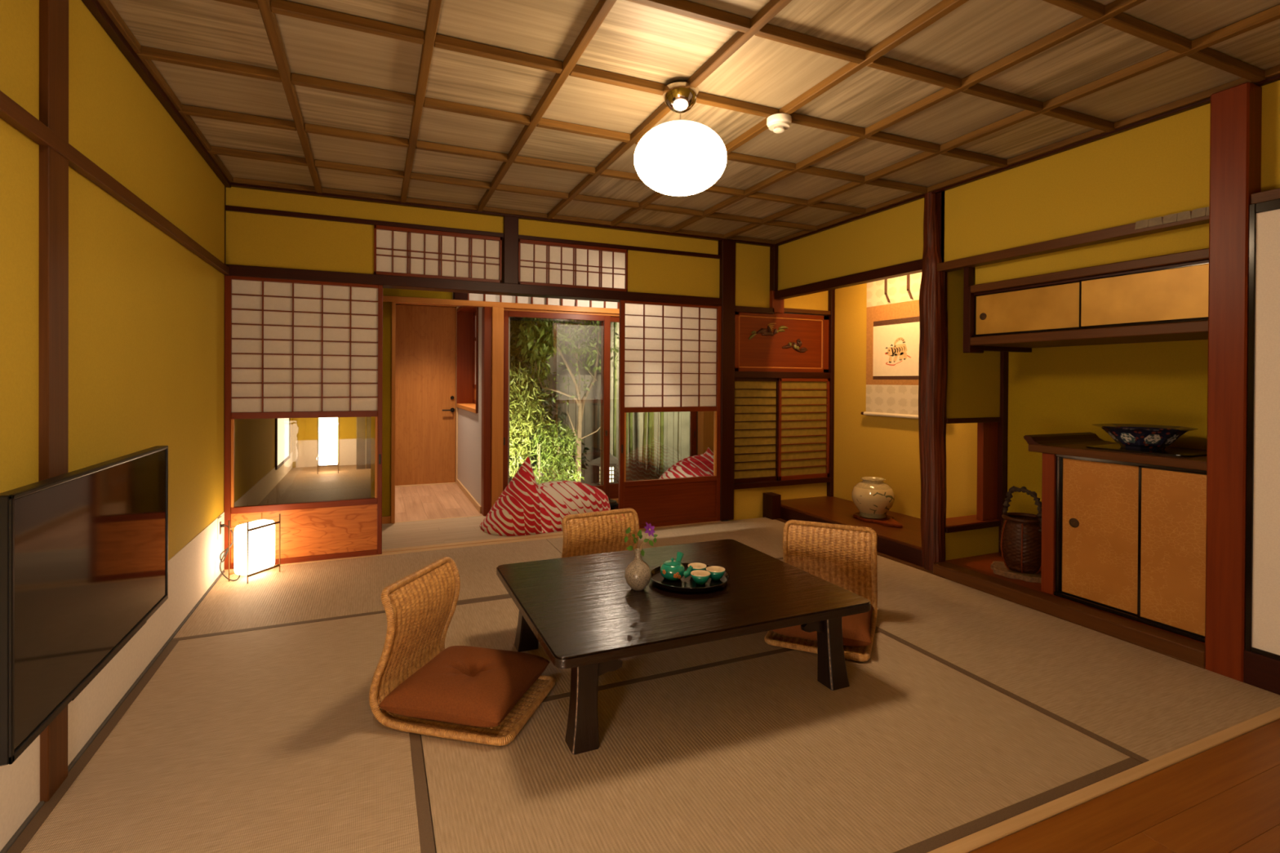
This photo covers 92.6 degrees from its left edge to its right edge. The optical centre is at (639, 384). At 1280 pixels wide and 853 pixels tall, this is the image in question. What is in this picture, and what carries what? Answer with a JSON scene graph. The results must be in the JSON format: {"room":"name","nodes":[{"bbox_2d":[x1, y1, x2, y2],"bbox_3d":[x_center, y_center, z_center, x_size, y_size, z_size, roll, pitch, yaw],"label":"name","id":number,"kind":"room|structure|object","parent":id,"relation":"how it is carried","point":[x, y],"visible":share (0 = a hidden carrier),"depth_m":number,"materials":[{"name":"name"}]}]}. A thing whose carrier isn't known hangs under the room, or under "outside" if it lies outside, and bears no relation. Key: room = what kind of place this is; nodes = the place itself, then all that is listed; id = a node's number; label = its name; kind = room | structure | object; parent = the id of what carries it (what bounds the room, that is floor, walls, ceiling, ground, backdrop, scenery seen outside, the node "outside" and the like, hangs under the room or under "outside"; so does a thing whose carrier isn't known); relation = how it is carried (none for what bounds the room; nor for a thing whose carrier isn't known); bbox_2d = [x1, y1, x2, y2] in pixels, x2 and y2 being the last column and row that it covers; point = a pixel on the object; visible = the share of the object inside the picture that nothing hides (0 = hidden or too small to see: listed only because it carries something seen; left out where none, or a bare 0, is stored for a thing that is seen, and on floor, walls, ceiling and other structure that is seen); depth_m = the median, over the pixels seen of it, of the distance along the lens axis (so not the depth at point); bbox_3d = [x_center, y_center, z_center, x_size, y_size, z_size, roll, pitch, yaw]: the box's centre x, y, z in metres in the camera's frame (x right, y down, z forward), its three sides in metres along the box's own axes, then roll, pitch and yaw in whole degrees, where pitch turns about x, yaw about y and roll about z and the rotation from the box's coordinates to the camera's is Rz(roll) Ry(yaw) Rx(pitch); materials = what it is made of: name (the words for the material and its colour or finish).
{"room":"traditional dwelling","nodes":[
{"label":"traditional dwelling","id":0,"kind":"room"},
{"bbox_2d":[0,0,224,851],"bbox_3d":[-1.566,-0.058,1.500,0.083,2.410,4.600,0,0,-23],"label":"wall","id":1,"kind":"structure","parent":0,"point":[146,313],"depth_m":2.05,"materials":[{"name":"paint"}]},
{"bbox_2d":[38,0,68,802],"bbox_3d":[-1.596,-0.046,1.640,0.060,2.285,0.114,0,0,-23],"label":"post","id":2,"kind":"object","parent":1,"relation":"attached to","point":[53,363],"visible":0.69,"depth_m":1.62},
{"bbox_2d":[0,445,168,766],"bbox_3d":[-1.542,0.507,1.712,0.101,0.566,1.038,0,0,-23],"label":"television","id":3,"kind":"object","parent":1,"relation":"attached to","point":[84,551],"visible":1,"depth_m":1.51,"materials":[{"name":"black plastic"}]},
{"bbox_2d":[0,570,224,852],"bbox_3d":[-1.786,1.115,2.094,0.022,0.056,3.150,0,0,-23],"label":"baseboard","id":4,"kind":"structure","parent":1,"relation":"attached to","point":[26,822],"depth_m":1.98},
{"bbox_2d":[0,90,229,275],"bbox_3d":[-1.525,-0.642,1.489,0.066,0.044,4.515,0,0,-23],"label":"rail","id":5,"kind":"object","parent":1,"relation":"attached to","point":[11,112],"visible":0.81,"depth_m":1.85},
{"bbox_2d":[223,186,226,511],"bbox_3d":[-2.443,-0.043,3.577,0.031,2.250,0.050,0,0,-23],"label":"post","id":6,"kind":"object","parent":1,"relation":"attached to","point":[224,186],"visible":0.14,"depth_m":3.56,"materials":[{"name":"brown wood"}]},
{"bbox_2d":[234,417,366,506],"bbox_3d":[-3.074,-0.077,5.854,1.030,2.330,4.530,0,0,-23],"label":"wall","id":7,"kind":"structure","parent":0,"point":[255,475],"depth_m":5.89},
{"bbox_2d":[275,417,290,470],"bbox_3d":[-3.994,0.528,6.849,0.020,0.720,1.080,0,0,-23],"label":"window","id":8,"kind":"structure","parent":7,"relation":"in","point":[282,425],"depth_m":6.76,"materials":[{"name":"white"}]},
{"bbox_2d":[257,464,562,549],"bbox_3d":[-1.637,1.098,6.463,4.040,0.050,4.455,0,0,-23],"label":"floor","id":9,"kind":"structure","parent":0,"point":[303,484],"depth_m":5.60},
{"bbox_2d":[317,417,339,473],"bbox_3d":[-3.727,0.670,7.326,0.226,0.775,0.221,0,0,-23],"label":"paper lantern","id":10,"kind":"object","parent":9,"relation":"on","point":[328,428],"visible":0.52,"depth_m":7.24,"materials":[{"name":"white"}]},
{"bbox_2d":[480,306,491,515],"bbox_3d":[-1.274,0.224,5.074,0.060,1.716,0.120,0,0,-23],"label":"post","id":11,"kind":"object","parent":9,"relation":"on","point":[486,311],"visible":0.86,"depth_m":5.02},
{"bbox_2d":[490,306,503,508],"bbox_3d":[-1.194,0.224,5.090,0.094,1.716,0.115,0,0,-23],"label":"post","id":12,"kind":"object","parent":9,"relation":"on","point":[497,313],"visible":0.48,"depth_m":5.04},
{"bbox_2d":[480,455,610,536],"bbox_3d":[-0.740,0.816,4.838,1.048,0.540,0.704,0,0,-29],"label":"bean bag","id":13,"kind":"object","parent":9,"relation":"on","point":[525,507],"visible":0.99,"depth_m":4.54,"materials":[{"name":"fabric"}]},
{"bbox_2d":[658,447,713,479],"bbox_3d":[0.417,0.819,5.366,0.893,0.542,0.704,0,0,-23],"label":"bean bag","id":14,"kind":"object","parent":9,"relation":"on","point":[699,465],"visible":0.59,"depth_m":5.22,"materials":[{"name":"fabric"}]},
{"bbox_2d":[697,411,713,454],"bbox_3d":[0.633,0.231,5.885,0.115,1.716,0.115,0,0,-23],"label":"post","id":15,"kind":"object","parent":9,"relation":"on","point":[705,419],"depth_m":5.84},
{"bbox_3d":[-0.312,1.080,5.543,1.885,0.070,0.140,0,0,-23],"label":"sill","id":16,"kind":"structure","parent":9,"relation":"on","visible":0},
{"bbox_2d":[600,316,697,498],"bbox_3d":[0.098,0.216,5.740,0.978,1.660,0.035,0,0,-23],"label":"door","id":17,"kind":"structure","parent":16,"relation":"on","point":[614,487],"depth_m":5.58,"materials":[{"name":"brown wood"}]},
{"bbox_2d":[370,288,453,516],"bbox_3d":[-1.802,-0.060,4.848,0.600,2.320,0.070,0,0,-23],"label":"wall","id":18,"kind":"structure","parent":0,"point":[387,306],"depth_m":4.74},
{"bbox_2d":[382,295,619,314],"bbox_3d":[-1.088,-0.655,5.116,3.880,0.044,0.060,0,0,-23],"label":"beam","id":19,"kind":"structure","parent":18,"relation":"attached to","point":[385,298],"depth_m":5.05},
{"bbox_2d":[467,293,619,316],"bbox_3d":[-0.377,-0.900,5.494,2.296,0.570,0.152,0,0,-23],"label":"window","id":20,"kind":"structure","parent":19,"relation":"on","point":[478,297],"depth_m":5.25,"materials":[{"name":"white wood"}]},
{"bbox_2d":[404,304,510,513],"bbox_3d":[-1.904,-0.070,5.796,1.070,2.330,1.750,0,0,-23],"label":"wall","id":21,"kind":"structure","parent":0,"point":[468,480],"depth_m":5.54,"materials":[{"name":"grey paint"}]},
{"bbox_2d":[391,302,395,523],"bbox_3d":[-1.928,0.222,4.779,0.027,1.716,0.100,0,0,-23],"label":"door frame","id":22,"kind":"structure","parent":21,"relation":"attached to","point":[393,304],"depth_m":4.73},
{"bbox_2d":[395,302,458,487],"bbox_3d":[-2.275,0.110,6.461,0.680,1.940,0.098,0,0,-23],"label":"door","id":23,"kind":"structure","parent":21,"relation":"in","point":[426,411],"depth_m":6.47,"materials":[{"name":"brown wood"}]},
{"bbox_2d":[456,306,478,413],"bbox_3d":[-1.599,-0.274,5.974,0.210,1.050,1.395,0,0,-23],"label":"window","id":24,"kind":"structure","parent":21,"relation":"in","point":[467,340],"depth_m":6.57,"materials":[{"name":"wood"}]},
{"bbox_2d":[502,310,610,497],"bbox_3d":[-0.718,0.214,5.328,0.966,1.660,0.041,0,0,-23],"label":"door","id":25,"kind":"structure","parent":21,"relation":"in","point":[605,486],"depth_m":5.46,"materials":[{"name":"brown wood"}]},
{"bbox_2d":[226,186,828,520],"bbox_3d":[-0.381,-0.081,4.513,4.500,2.380,0.058,0,0,-23],"label":"wall","id":26,"kind":"structure","parent":0,"point":[252,239],"depth_m":4.11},
{"bbox_2d":[223,275,382,569],"bbox_3d":[-2.037,0.226,3.744,0.848,1.716,0.034,0,0,-23],"label":"door","id":27,"kind":"structure","parent":26,"relation":"in","point":[294,348],"depth_m":3.74,"materials":[{"name":"white paper"}]},
{"bbox_2d":[373,224,502,283],"bbox_3d":[-1.327,-0.854,4.064,0.807,0.316,0.036,0,0,-23],"label":"window","id":28,"kind":"structure","parent":26,"relation":"in","point":[397,251],"depth_m":4.05,"materials":[{"name":"paper"}]},
{"bbox_2d":[223,520,720,571],"bbox_3d":[-0.911,1.103,4.274,3.345,0.030,0.140,0,0,-23],"label":"sill","id":29,"kind":"structure","parent":26,"relation":"attached to","point":[543,536],"depth_m":4.14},
{"bbox_2d":[223,263,721,306],"bbox_3d":[-0.907,-0.660,4.279,3.345,0.065,0.140,0,0,-23],"label":"beam","id":30,"kind":"structure","parent":26,"relation":"attached to","point":[392,282],"depth_m":4.10,"materials":[{"name":"brown wood"}]},
{"bbox_2d":[225,204,720,258],"bbox_3d":[-0.902,-1.025,4.271,3.345,0.029,0.083,0,0,-23],"label":"beam","id":31,"kind":"structure","parent":26,"relation":"attached to","point":[229,208],"depth_m":4.05,"materials":[{"name":"brown wood"}]},
{"bbox_2d":[502,216,518,284],"bbox_3d":[-0.907,-0.927,4.263,0.097,0.470,0.105,0,0,-23],"label":"post","id":32,"kind":"object","parent":26,"relation":"attached to","point":[510,240],"visible":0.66,"depth_m":4.22,"materials":[{"name":"brown wood"}]},
{"bbox_2d":[518,239,627,291],"bbox_3d":[-0.475,-0.851,4.435,0.822,0.316,0.036,0,0,-23],"label":"window","id":33,"kind":"structure","parent":26,"relation":"in","point":[540,263],"depth_m":4.42,"materials":[{"name":"paper"}]},
{"bbox_2d":[617,300,721,528],"bbox_3d":[0.245,0.234,4.736,0.868,1.716,0.034,0,0,-23],"label":"door","id":34,"kind":"structure","parent":26,"relation":"in","point":[669,353],"depth_m":4.73,"materials":[{"name":"white paper"}]},
{"bbox_2d":[718,239,735,520],"bbox_3d":[0.685,-0.032,4.962,0.123,2.250,0.125,0,0,-23],"label":"pillar","id":35,"kind":"structure","parent":26,"relation":"attached to","point":[726,248],"depth_m":4.90,"materials":[{"name":"brown wood"}]},
{"bbox_2d":[735,306,774,314],"bbox_3d":[0.923,-0.608,5.042,0.390,0.048,0.080,0,0,-23],"label":"beam","id":36,"kind":"structure","parent":26,"relation":"attached to","point":[738,308],"depth_m":5.01,"materials":[{"name":"brown wood"}]},
{"bbox_2d":[733,377,777,483],"bbox_3d":[0.940,0.379,5.064,0.505,0.862,0.022,0,0,-23],"label":"window","id":37,"kind":"structure","parent":26,"relation":"in","point":[756,399],"depth_m":5.08,"materials":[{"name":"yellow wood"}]},
{"bbox_2d":[733,477,830,489],"bbox_3d":[1.190,0.832,5.169,0.990,0.042,0.080,0,0,-23],"label":"sill","id":38,"kind":"structure","parent":26,"relation":"attached to","point":[798,482],"depth_m":5.11,"materials":[{"name":"brown wood"}]},
{"bbox_2d":[734,311,830,378],"bbox_3d":[1.195,-0.324,5.167,0.990,0.546,0.072,0,0,-23],"label":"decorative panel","id":39,"kind":"structure","parent":26,"relation":"in","point":[764,342],"depth_m":5.15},
{"bbox_2d":[777,377,830,480],"bbox_3d":[1.407,0.381,5.241,0.533,0.862,0.022,0,0,-23],"label":"window","id":40,"kind":"structure","parent":26,"relation":"in","point":[803,403],"depth_m":5.24,"materials":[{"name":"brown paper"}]},
{"bbox_2d":[783,307,830,315],"bbox_3d":[1.419,-0.622,5.263,0.505,0.035,0.070,0,0,-23],"label":"beam","id":41,"kind":"structure","parent":26,"relation":"attached to","point":[797,311],"depth_m":5.24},
{"bbox_2d":[81,0,1279,246],"bbox_3d":[0.262,-1.162,2.265,3.880,0.068,4.559,0,0,-23],"label":"ceiling","id":42,"kind":"structure","parent":0,"point":[539,110],"depth_m":2.43,"materials":[{"name":"brown wood"}]},
{"bbox_2d":[634,81,726,195],"bbox_3d":[0.159,-0.957,2.420,0.366,0.405,0.366,0,0,-23],"label":"pendant lamp","id":43,"kind":"object","parent":42,"relation":"hanging from","point":[679,157],"visible":1,"depth_m":2.30,"materials":[{"name":"white"}]},
{"bbox_2d":[766,113,791,133],"bbox_3d":[0.600,-1.119,2.641,0.106,0.059,0.106,0,0,-23],"label":"smoke detector","id":44,"kind":"object","parent":42,"relation":"attached to","point":[778,122],"visible":1,"depth_m":2.61,"materials":[{"name":"white plastic"}]},
{"bbox_2d":[833,283,977,518],"bbox_3d":[2.021,-0.068,4.657,0.060,2.380,1.730,0,0,-23],"label":"wall","id":45,"kind":"structure","parent":0,"point":[887,448],"depth_m":4.94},
{"bbox_2d":[861,272,921,418],"bbox_3d":[1.978,-0.402,4.612,0.032,1.312,0.817,0,0,-23],"label":"scroll","id":46,"kind":"object","parent":45,"relation":"hanging from","point":[892,319],"visible":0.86,"depth_m":4.71,"materials":[{"name":"paper"}]},
{"bbox_2d":[872,321,919,376],"bbox_3d":[1.988,-0.260,4.611,0.003,0.396,0.615,0,0,-23],"label":"painting","id":47,"kind":"object","parent":46,"relation":"on","point":[895,344],"depth_m":4.68},
{"bbox_2d":[945,266,1008,560],"bbox_3d":[2.046,-0.043,3.798,0.580,2.300,0.175,0,0,-23],"label":"wall partition","id":48,"kind":"structure","parent":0,"point":[977,384],"depth_m":3.75,"materials":[{"name":"yellow paint"}]},
{"bbox_2d":[945,515,999,527],"bbox_3d":[1.994,0.847,3.790,0.465,0.007,0.159,0,0,-23],"label":"shelf","id":49,"kind":"object","parent":48,"relation":"attached to","point":[971,521],"depth_m":3.77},
{"bbox_2d":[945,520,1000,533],"bbox_3d":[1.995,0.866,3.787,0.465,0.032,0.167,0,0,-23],"label":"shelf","id":50,"kind":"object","parent":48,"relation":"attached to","point":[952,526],"depth_m":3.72,"materials":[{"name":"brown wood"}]},
{"bbox_2d":[776,518,1204,668],"bbox_3d":[1.677,1.128,3.687,0.044,0.054,2.790,0,0,-23],"label":"trim","id":51,"kind":"structure","parent":48,"relation":"attached to","point":[881,554],"depth_m":3.13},
{"bbox_2d":[777,80,1279,290],"bbox_3d":[2.068,-0.935,3.038,0.050,0.510,4.535,0,0,-23],"label":"wall","id":52,"kind":"structure","parent":0,"point":[1159,168],"depth_m":3.02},
{"bbox_2d":[769,244,777,290],"bbox_3d":[1.111,-0.965,5.099,0.038,0.380,0.080,0,0,-23],"label":"post","id":53,"kind":"object","parent":52,"relation":"attached to","point":[774,249],"visible":0.92,"depth_m":5.07,"materials":[{"name":"brown wood"}]},
{"bbox_2d":[774,258,922,299],"bbox_3d":[1.452,-0.732,4.396,0.075,0.065,1.515,0,0,-23],"label":"beam","id":54,"kind":"structure","parent":52,"relation":"attached to","point":[915,266],"depth_m":4.25,"materials":[{"name":"brown wood"}]},
{"bbox_2d":[936,192,946,542],"bbox_3d":[1.790,-0.019,3.640,0.025,2.250,0.060,0,0,-23],"label":"post","id":55,"kind":"object","parent":52,"relation":"attached to","point":[939,198],"visible":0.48,"depth_m":3.62,"materials":[{"name":"brown wood"}]},
{"bbox_2d":[936,206,1208,271],"bbox_3d":[2.043,-0.685,3.031,0.080,0.051,1.340,0,0,-23],"label":"beam","id":56,"kind":"structure","parent":52,"relation":"attached to","point":[1198,216],"depth_m":2.85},
{"bbox_2d":[1244,198,1279,660],"bbox_3d":[2.466,0.166,1.860,0.024,1.665,0.942,0,0,-23],"label":"door","id":57,"kind":"structure","parent":52,"relation":"in","point":[1262,593],"depth_m":2.25,"materials":[{"name":"paint"}]},
{"bbox_2d":[1250,187,1279,204],"bbox_3d":[2.628,-0.685,1.635,0.120,0.040,1.472,0,0,-23],"label":"beam","id":58,"kind":"structure","parent":52,"relation":"attached to","point":[1272,194],"depth_m":2.25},
{"bbox_2d":[933,551,1204,666],"bbox_3d":[2.272,1.090,3.062,0.633,0.082,1.410,0,0,-23],"label":"alcove floor platform","id":59,"kind":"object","parent":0,"point":[975,571],"depth_m":2.91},
{"bbox_2d":[991,560,1040,582],"bbox_3d":[2.107,1.034,3.379,0.286,0.030,0.326,0,0,-23],"label":"wood slice","id":60,"kind":"object","parent":59,"relation":"on","point":[999,568],"visible":0.37,"depth_m":3.31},
{"bbox_2d":[1000,485,1041,573],"bbox_3d":[2.113,0.794,3.372,0.232,0.463,0.226,0,0,17],"label":"flower basket","id":61,"kind":"object","parent":60,"relation":"on","point":[1020,538],"visible":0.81,"depth_m":3.30,"materials":[{"name":"brown wicker"}]},
{"bbox_2d":[1023,431,1206,642],"bbox_3d":[2.410,0.660,2.858,0.535,0.786,0.912,0,0,-23],"label":"base cabinet","id":62,"kind":"object","parent":59,"relation":"on","point":[1123,534],"visible":0.84,"depth_m":2.78,"materials":[{"name":"paint"}]},
{"bbox_2d":[1086,444,1206,457],"bbox_3d":[2.386,0.307,2.849,0.340,0.008,0.420,0,0,-23],"label":"board","id":63,"kind":"object","parent":62,"relation":"on","point":[1169,451],"visible":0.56,"depth_m":2.78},
{"bbox_2d":[1092,423,1197,449],"bbox_3d":[2.377,0.251,2.894,0.362,0.103,0.362,0,0,-23],"label":"bowl","id":64,"kind":"object","parent":63,"relation":"on","point":[1143,437],"visible":1,"depth_m":2.82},
{"bbox_2d":[975,222,1208,284],"bbox_3d":[2.184,-0.871,2.922,0.050,0.636,1.250,0,0,-23],"label":"wall","id":65,"kind":"structure","parent":0,"point":[1197,237],"depth_m":2.88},
{"bbox_2d":[1007,339,1208,515],"bbox_3d":[2.602,-0.027,3.176,0.055,2.320,1.450,0,0,-23],"label":"wall","id":66,"kind":"structure","parent":0,"point":[1065,389],"depth_m":3.34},
{"bbox_2d":[963,248,1208,353],"bbox_3d":[2.343,-0.363,3.017,0.540,0.379,1.270,0,0,-23],"label":"upper cabinet","id":67,"kind":"object","parent":66,"relation":"attached to","point":[1163,298],"visible":0.84,"depth_m":2.89,"materials":[{"name":"brown wood"}]},
{"bbox_2d":[969,719,1279,852],"bbox_3d":[1.201,1.141,0.902,4.569,0.050,1.341,0,0,-23],"label":"floor","id":68,"kind":"structure","parent":0,"point":[1224,797],"depth_m":1.59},
{"bbox_3d":[0.497,1.190,2.296,4.750,0.070,4.600,0,0,-23],"label":"floor","id":69,"kind":"structure","parent":0,"visible":0},
{"bbox_2d":[6,613,435,852],"bbox_3d":[-1.144,1.123,1.806,0.924,0.051,2.108,0,0,-23],"label":"mat","id":70,"kind":"object","parent":69,"relation":"on","point":[267,740],"visible":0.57,"depth_m":1.78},
{"bbox_2d":[170,538,561,641],"bbox_3d":[-1.325,1.114,3.445,1.899,0.051,1.038,0,0,-23],"label":"mat","id":71,"kind":"object","parent":69,"relation":"on","point":[300,593],"visible":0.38,"depth_m":3.27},
{"bbox_2d":[228,512,280,583],"bbox_3d":[-2.170,0.917,3.449,0.136,0.335,0.221,0,0,15],"label":"paper lantern","id":72,"kind":"object","parent":71,"relation":"on","point":[254,541],"visible":1,"depth_m":3.38,"materials":[{"name":"white"}]},
{"bbox_2d":[444,595,784,697],"bbox_3d":[-0.041,1.124,2.858,1.934,0.051,1.058,0,0,-23],"label":"mat","id":73,"kind":"object","parent":69,"relation":"on","point":[491,623],"visible":0.02,"depth_m":2.57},
{"bbox_2d":[368,556,555,746],"bbox_3d":[-0.583,0.875,2.099,0.487,0.442,0.424,0,0,13],"label":"chair","id":74,"kind":"object","parent":73,"relation":"on","point":[420,607],"visible":0.56,"depth_m":2.05,"materials":[{"name":"wicker"}]},
{"bbox_2d":[378,645,549,727],"bbox_3d":[-0.582,1.024,2.100,0.416,0.114,0.416,0,0,13],"label":"floor cushion","id":75,"kind":"object","parent":74,"relation":"on","point":[463,685],"visible":1,"depth_m":1.98,"materials":[{"name":"brown fabric"}]},
{"bbox_2d":[561,507,639,557],"bbox_3d":[-0.111,0.874,2.960,0.424,0.442,0.487,0,0,-29],"label":"chair","id":76,"kind":"object","parent":73,"relation":"on","point":[593,532],"visible":0.28,"depth_m":3.10,"materials":[{"name":"wicker"}]},
{"bbox_2d":[764,520,877,662],"bbox_3d":[0.811,0.880,2.713,0.424,0.442,0.487,0,0,25],"label":"chair","id":77,"kind":"object","parent":73,"relation":"on","point":[843,556],"visible":0.43,"depth_m":2.85,"materials":[{"name":"wicker"}]},
{"bbox_2d":[771,604,873,646],"bbox_3d":[0.808,1.029,2.707,0.416,0.114,0.416,0,0,22],"label":"floor cushion","id":78,"kind":"object","parent":77,"relation":"on","point":[855,628],"visible":0.26,"depth_m":2.53,"materials":[{"name":"brown fabric"}]},
{"bbox_2d":[546,517,785,559],"bbox_3d":[0.406,1.120,4.197,1.870,0.051,1.038,0,0,-23],"label":"mat","id":79,"kind":"object","parent":69,"relation":"on","point":[764,535],"visible":0.16,"depth_m":4.45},
{"bbox_2d":[762,492,781,519],"bbox_3d":[1.082,1.008,5.022,0.085,0.215,0.135,0,0,-23],"label":"post","id":80,"kind":"object","parent":69,"relation":"on","point":[771,502],"visible":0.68,"depth_m":4.97,"materials":[{"name":"brown wood"}]},
{"bbox_2d":[420,630,1142,852],"bbox_3d":[0.380,1.131,1.891,1.934,0.051,1.048,0,0,-23],"label":"mat","id":81,"kind":"object","parent":69,"relation":"on","point":[752,753],"visible":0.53,"depth_m":1.77,"materials":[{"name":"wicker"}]},
{"bbox_2d":[496,538,871,755],"bbox_3d":[0.113,0.941,2.414,1.182,0.322,0.965,0,0,-23],"label":"table","id":82,"kind":"object","parent":81,"relation":"on","point":[584,612],"visible":0.98,"depth_m":2.18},
{"bbox_2d":[624,548,651,591],"bbox_3d":[-0.007,0.705,2.330,0.102,0.150,0.102,0,0,-23],"label":"bud vase","id":83,"kind":"object","parent":82,"relation":"on","point":[637,575],"visible":1,"depth_m":2.30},
{"bbox_2d":[614,513,657,555],"bbox_3d":[-0.010,0.588,2.322,0.172,0.195,0.035,0,0,-23],"label":"flower sprig","id":84,"kind":"object","parent":83,"relation":"in","point":[650,531],"visible":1,"depth_m":2.33,"materials":[{"name":"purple plant"}]},
{"bbox_2d":[650,562,729,592],"bbox_3d":[0.195,0.769,2.429,0.320,0.024,0.320,0,0,-23],"label":"serving tray","id":85,"kind":"object","parent":82,"relation":"on","point":[687,584],"visible":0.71,"depth_m":2.38,"materials":[{"name":"paint"}]},
{"bbox_2d":[659,551,693,581],"bbox_3d":[0.138,0.729,2.446,0.122,0.092,0.109,0,0,-23],"label":"teapot","id":86,"kind":"object","parent":85,"relation":"on","point":[672,570],"visible":0.99,"depth_m":2.41,"materials":[{"name":"teal ceramic"}]},
{"bbox_2d":[690,569,710,585],"bbox_3d":[0.235,0.755,2.378,0.076,0.042,0.076,0,0,-23],"label":"tea cup","id":87,"kind":"object","parent":85,"relation":"on","point":[700,577],"visible":1,"depth_m":2.36,"materials":[{"name":"teal ceramic"}]},
{"bbox_2d":[780,496,922,566],"bbox_3d":[1.702,1.053,4.522,0.665,0.136,1.602,0,0,-23],"label":"platform","id":88,"kind":"object","parent":69,"relation":"on","point":[904,543],"visible":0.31,"depth_m":4.44,"materials":[{"name":"brown wood"}]},
{"bbox_2d":[826,288,835,497],"bbox_3d":[1.667,-0.103,5.356,0.037,2.200,0.065,0,0,-23],"label":"post","id":89,"kind":"object","parent":88,"relation":"on","point":[831,295],"visible":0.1,"depth_m":5.33,"materials":[{"name":"brown wood"}]},
{"bbox_2d":[853,512,902,527],"bbox_3d":[1.732,0.975,4.407,0.256,0.020,0.440,0,0,-23],"label":"display stand","id":90,"kind":"object","parent":88,"relation":"on","point":[889,521],"visible":0.63,"depth_m":4.34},
{"bbox_2d":[851,476,894,519],"bbox_3d":[1.709,0.830,4.489,0.296,0.277,0.296,0,0,-23],"label":"jar","id":91,"kind":"object","parent":90,"relation":"on","point":[873,498],"visible":1,"depth_m":4.39,"materials":[{"name":"ceramic"}]},
{"bbox_2d":[918,191,947,570],"bbox_3d":[1.758,-0.022,3.669,0.158,2.255,0.159,0,0,19],"label":"pillar","id":92,"kind":"structure","parent":69,"relation":"on","point":[933,341],"depth_m":3.61,"materials":[{"name":"brown wood"}]},
{"bbox_2d":[780,555,1279,763],"bbox_3d":[1.474,1.132,2.944,0.909,0.051,2.108,0,0,-23],"label":"mat","id":93,"kind":"object","parent":69,"relation":"on","point":[1144,704],"visible":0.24,"depth_m":2.38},
{"bbox_2d":[927,706,1279,852],"bbox_3d":[0.600,1.133,1.394,3.820,0.053,0.036,0,0,-23],"label":"trim","id":94,"kind":"structure","parent":69,"relation":"on","point":[971,842],"depth_m":1.68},
{"bbox_2d":[1204,81,1262,682],"bbox_3d":[2.298,0.017,2.364,0.130,2.295,0.117,0,0,-23],"label":"pillar","id":95,"kind":"structure","parent":69,"relation":"on","point":[1236,112],"depth_m":2.33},
{"bbox_2d":[1243,649,1279,694],"bbox_3d":[2.346,1.081,2.250,0.135,0.170,0.142,0,0,-23],"label":"sill","id":96,"kind":"structure","parent":69,"relation":"on","point":[1260,671],"depth_m":2.24,"materials":[{"name":"brown wood"}]},
{"label":"outside","id":97,"kind":"structure","parent":0,"visible":0},
{"bbox_2d":[585,482,728,521],"bbox_3d":[-0.020,1.438,7.558,6.400,0.068,3.300,0,0,-23],"label":"ground","id":98,"kind":"structure","parent":97,"point":[593,483],"depth_m":8.77,"materials":[{"name":"soil"}]},
{"bbox_2d":[356,322,690,483],"bbox_3d":[-0.550,-0.282,8.892,6.474,3.500,0.031,0,0,-23],"label":"fence","id":99,"kind":"object","parent":98,"relation":"on","point":[591,420],"visible":0.02,"depth_m":8.86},
{"bbox_2d":[509,361,552,478],"bbox_3d":[-1.217,0.607,6.153,0.734,1.661,0.598,0,0,-23],"label":"bush","id":100,"kind":"object","parent":98,"relation":"on","point":[529,412],"visible":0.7,"depth_m":6.08,"materials":[{"name":"green plant"}]},
{"bbox_2d":[509,316,590,480],"bbox_3d":[-1.186,0.256,7.564,1.024,2.350,2.081,0,0,20],"label":"shrub","id":101,"kind":"object","parent":98,"relation":"on","point":[514,353],"visible":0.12,"depth_m":7.03,"materials":[{"name":"green plant"}]},
{"bbox_2d":[529,420,584,484],"bbox_3d":[-0.836,0.901,6.150,0.582,1.079,0.520,0,0,-23],"label":"bush","id":102,"kind":"object","parent":98,"relation":"on","point":[551,447],"visible":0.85,"depth_m":6.09,"materials":[{"name":"green plant"}]},
{"bbox_2d":[515,317,618,482],"bbox_3d":[-0.704,0.161,6.857,1.454,2.552,0.690,0,0,-23],"label":"tree","id":103,"kind":"object","parent":98,"relation":"on","point":[539,333],"visible":0.68,"depth_m":6.71,"materials":[{"name":"green plant"}]},
{"bbox_2d":[588,453,618,485],"bbox_3d":[-0.410,1.129,7.681,0.490,0.610,0.424,0,0,-23],"label":"stone lantern","id":104,"kind":"object","parent":98,"relation":"on","point":[613,460],"visible":0.35,"depth_m":7.59,"materials":[{"name":"white"}]},
{"bbox_2d":[609,322,618,457],"bbox_3d":[-0.318,0.042,8.207,0.180,2.780,0.216,0,0,-38],"label":"stalk","id":105,"kind":"object","parent":98,"relation":"on","point":[614,364],"visible":0.7,"depth_m":8.23,"materials":[{"name":"green plant"}]},
{"bbox_2d":[609,451,669,483],"bbox_3d":[0.001,1.133,7.644,0.918,0.608,0.615,0,0,-23],"label":"grass tuft","id":106,"kind":"object","parent":98,"relation":"on","point":[637,473],"visible":0.24,"depth_m":7.55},
{"bbox_2d":[659,412,664,472],"bbox_3d":[0.326,0.043,8.712,0.196,2.780,0.221,0,0,32],"label":"stalk","id":107,"kind":"object","parent":98,"relation":"on","point":[661,415],"visible":0.24,"depth_m":8.73,"materials":[{"name":"green plant"}]},
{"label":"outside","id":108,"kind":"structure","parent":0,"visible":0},
{"bbox_2d":[509,316,600,459],"bbox_3d":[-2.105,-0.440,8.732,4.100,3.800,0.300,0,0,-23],"label":"house","id":109,"kind":"structure","parent":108,"point":[554,362],"depth_m":9.24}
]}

